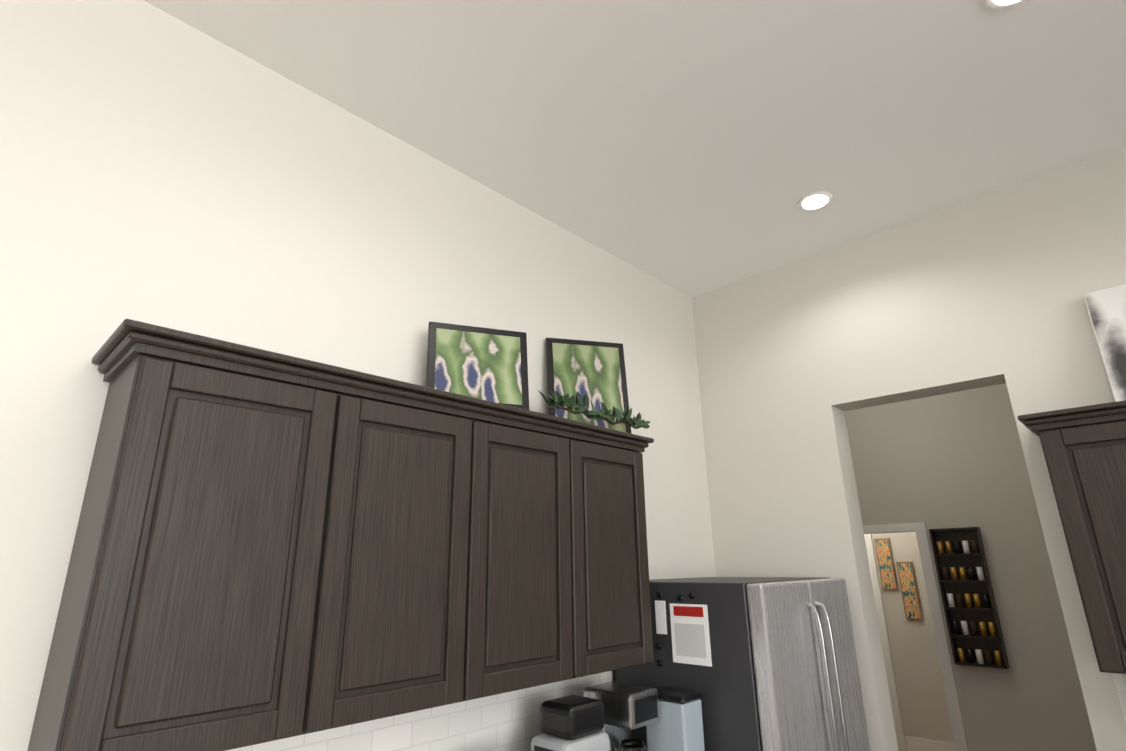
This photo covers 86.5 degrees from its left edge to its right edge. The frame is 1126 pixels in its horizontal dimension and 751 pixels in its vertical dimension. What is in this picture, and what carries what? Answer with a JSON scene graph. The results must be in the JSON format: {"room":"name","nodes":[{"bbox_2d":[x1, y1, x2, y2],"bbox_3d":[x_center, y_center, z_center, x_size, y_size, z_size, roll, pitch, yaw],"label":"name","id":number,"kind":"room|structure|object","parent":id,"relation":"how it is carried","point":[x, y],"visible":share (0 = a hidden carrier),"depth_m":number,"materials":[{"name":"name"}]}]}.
{"room":"kitchen","nodes":[
{"label":"kitchen","id":0,"kind":"room"},
{"bbox_2d":[0,0,715,750],"bbox_3d":[-1.732,0.392,1.118,0.120,3.580,7.950,-17,-24,41],"label":"wall","id":1,"kind":"structure","parent":0,"point":[158,166],"depth_m":2.00,"materials":[{"name":"white paint"}]},
{"bbox_2d":[27,335,370,750],"bbox_3d":[-0.925,0.459,1.604,0.348,0.923,0.569,-17,-24,41],"label":"upper cabinet","id":2,"kind":"object","parent":1,"relation":"attached to","point":[267,545],"depth_m":1.45,"materials":[{"name":"black wood"}]},
{"bbox_2d":[226,672,606,750],"bbox_3d":[-0.590,1.306,1.964,0.008,0.480,2.280,-17,-24,41],"label":"backsplash","id":3,"kind":"structure","parent":1,"relation":"attached to","point":[508,721],"depth_m":2.19,"materials":[{"name":"tile"}]},
{"bbox_2d":[343,383,494,725],"bbox_3d":[-0.605,0.554,1.921,0.348,0.923,0.640,-17,-24,41],"label":"upper cabinet","id":4,"kind":"object","parent":1,"relation":"attached to","point":[420,637],"depth_m":1.85,"materials":[{"name":"black wood"}]},
{"bbox_2d":[491,411,594,695],"bbox_3d":[-0.261,0.657,2.263,0.348,0.923,0.640,-17,-24,41],"label":"upper cabinet","id":5,"kind":"object","parent":1,"relation":"attached to","point":[541,561],"depth_m":2.20,"materials":[{"name":"black wood"}]},
{"bbox_2d":[426,322,528,409],"bbox_3d":[-0.333,-0.031,2.361,0.400,0.358,0.069,5,-19,-19],"label":"picture frame","id":6,"kind":"object","parent":5,"relation":"on","point":[488,364],"visible":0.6,"depth_m":2.35,"materials":[{"name":"black"}]},
{"bbox_2d":[587,431,653,673],"bbox_3d":[0.059,0.752,2.580,0.348,0.923,0.568,-17,-24,41],"label":"upper cabinet","id":7,"kind":"object","parent":1,"relation":"attached to","point":[621,623],"depth_m":2.52,"materials":[{"name":"black wood"}]},
{"bbox_2d":[545,337,631,433],"bbox_3d":[0.121,0.059,2.916,0.404,0.508,0.081,4,-18,-14],"label":"picture frame","id":8,"kind":"object","parent":7,"relation":"on","point":[595,371],"visible":0.67,"depth_m":2.93,"materials":[{"name":"black"}]},
{"bbox_2d":[538,390,650,428],"bbox_3d":[0.158,0.143,2.620,0.054,0.114,0.739,-17,-24,41],"label":"garland","id":9,"kind":"object","parent":7,"relation":"on","point":[579,405],"visible":1,"depth_m":2.58,"materials":[{"name":"green plant"}]},
{"bbox_2d":[144,0,1125,297],"bbox_3d":[3.122,-1.840,0.381,12.050,0.100,13.150,-17,-24,41],"label":"ceiling","id":10,"kind":"structure","parent":0,"point":[692,148],"depth_m":2.41,"materials":[{"name":"white paint"}]},
{"bbox_2d":[798,191,832,210],"bbox_3d":[1.304,-0.898,3.098,0.168,0.010,0.168,-13,-21,33],"label":"recessed light","id":11,"kind":"object","parent":10,"relation":"in","point":[813,201],"depth_m":3.09,"materials":[{"name":"white plastic"}]},
{"bbox_2d":[985,0,1025,9],"bbox_3d":[1.474,-1.263,1.948,0.168,0.010,0.168,-13,-21,33],"label":"recessed light","id":12,"kind":"object","parent":10,"relation":"in","point":[991,4],"depth_m":2.00,"materials":[{"name":"white"}]},
{"bbox_2d":[692,145,1125,750],"bbox_3d":[2.485,0.732,2.390,5.800,3.580,0.200,-17,-24,41],"label":"wall","id":13,"kind":"structure","parent":0,"point":[796,359],"depth_m":3.20,"materials":[{"name":"white paint"}]},
{"bbox_2d":[1018,400,1125,673],"bbox_3d":[2.369,0.558,2.136,0.985,0.965,0.378,-17,-24,41],"label":"upper cabinet","id":14,"kind":"object","parent":13,"relation":"attached to","point":[1084,449],"visible":1,"depth_m":2.27,"materials":[{"name":"black wood"}]},
{"bbox_2d":[1083,284,1125,401],"bbox_3d":[2.440,-0.159,2.401,0.440,0.549,0.165,-17,-24,41],"label":"picture frame","id":15,"kind":"object","parent":14,"relation":"on","point":[1106,308],"visible":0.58,"depth_m":2.53,"materials":[{"name":"white"}]},
{"bbox_2d":[1112,673,1125,723],"bbox_3d":[3.126,0.969,1.048,3.210,0.470,0.660,-17,-24,41],"label":"backsplash","id":16,"kind":"structure","parent":13,"relation":"attached to","point":[1120,681],"depth_m":2.36,"materials":[{"name":"tile"}]},
{"bbox_2d":[871,532,954,749],"bbox_3d":[3.781,1.890,6.120,3.400,3.580,0.120,-17,-24,41],"label":"wall","id":17,"kind":"structure","parent":0,"point":[923,705],"depth_m":6.00,"materials":[{"name":"beige paint"}]},
{"bbox_2d":[864,534,906,750],"bbox_3d":[3.006,2.785,6.465,0.900,2.100,0.103,-17,-24,41],"label":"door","id":18,"kind":"structure","parent":17,"relation":"in","point":[886,651],"depth_m":6.18,"materials":[{"name":"white wood"}]},
{"bbox_2d":[874,538,897,589],"bbox_3d":[3.422,1.997,6.345,0.150,0.520,0.020,-17,-24,41],"label":"framed picture","id":19,"kind":"object","parent":17,"relation":"attached to","point":[886,564],"visible":0.96,"depth_m":6.33,"materials":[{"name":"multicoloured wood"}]},
{"bbox_2d":[896,562,922,619],"bbox_3d":[3.555,2.206,6.148,0.150,0.560,0.020,-17,-24,41],"label":"framed picture","id":20,"kind":"object","parent":17,"relation":"attached to","point":[909,592],"visible":1,"depth_m":6.14,"materials":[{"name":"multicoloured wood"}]},
{"bbox_2d":[905,736,955,750],"bbox_3d":[4.182,3.387,5.167,2.220,0.140,0.012,-17,-24,41],"label":"baseboard","id":21,"kind":"structure","parent":17,"relation":"attached to","point":[916,744],"depth_m":5.77,"materials":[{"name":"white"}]},
{"bbox_2d":[845,383,1096,750],"bbox_3d":[2.878,1.620,5.224,3.400,3.580,0.120,-17,-24,41],"label":"wall","id":22,"kind":"structure","parent":0,"point":[952,460],"depth_m":4.72,"materials":[{"name":"beige paint"}]},
{"bbox_2d":[863,522,967,750],"bbox_3d":[2.803,2.348,5.068,0.860,2.100,0.138,-17,-24,41],"label":"door frame","id":23,"kind":"structure","parent":22,"relation":"attached to","point":[952,699],"depth_m":4.84,"materials":[{"name":"white"}]},
{"bbox_2d":[929,527,1009,668],"bbox_3d":[3.188,1.730,4.723,0.340,1.020,0.090,-17,-24,41],"label":"shelf","id":24,"kind":"object","parent":22,"relation":"attached to","point":[971,615],"visible":1,"depth_m":4.71,"materials":[{"name":"black wood"}]},
{"bbox_3d":[3.173,1.669,-0.726,12.050,0.100,13.150,-17,-24,41],"label":"floor","id":25,"kind":"structure","parent":0,"visible":0},
{"bbox_2d":[615,577,869,750],"bbox_3d":[0.868,1.832,2.711,0.841,1.720,0.927,-17,-24,41],"label":"refrigerator","id":26,"kind":"object","parent":25,"relation":"on","point":[765,663],"visible":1,"depth_m":2.52,"materials":[{"name":"grey metal"}]},
{"bbox_3d":[-0.347,1.902,1.539,0.635,0.914,2.280,-17,-24,41],"label":"base cabinet","id":27,"kind":"object","parent":25,"relation":"on","visible":0},
{"bbox_2d":[531,695,609,750],"bbox_3d":[0.019,1.409,2.183,0.200,0.400,0.279,-17,-24,41],"label":"coffee maker","id":28,"kind":"object","parent":27,"relation":"on","point":[572,723],"visible":1,"depth_m":2.17,"materials":[{"name":"grey plastic"}]},
{"bbox_2d":[583,681,659,750],"bbox_3d":[0.248,1.452,2.345,0.286,0.410,0.184,-17,-24,41],"label":"drip coffee maker","id":29,"kind":"object","parent":27,"relation":"on","point":[628,708],"visible":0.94,"depth_m":2.33,"materials":[{"name":"silver plastic"}]},
{"bbox_2d":[646,686,704,750],"bbox_3d":[0.461,1.475,2.385,0.230,0.385,0.150,-17,-24,41],"label":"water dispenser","id":30,"kind":"object","parent":27,"relation":"on","point":[678,726],"visible":0.81,"depth_m":2.36,"materials":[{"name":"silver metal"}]}
]}

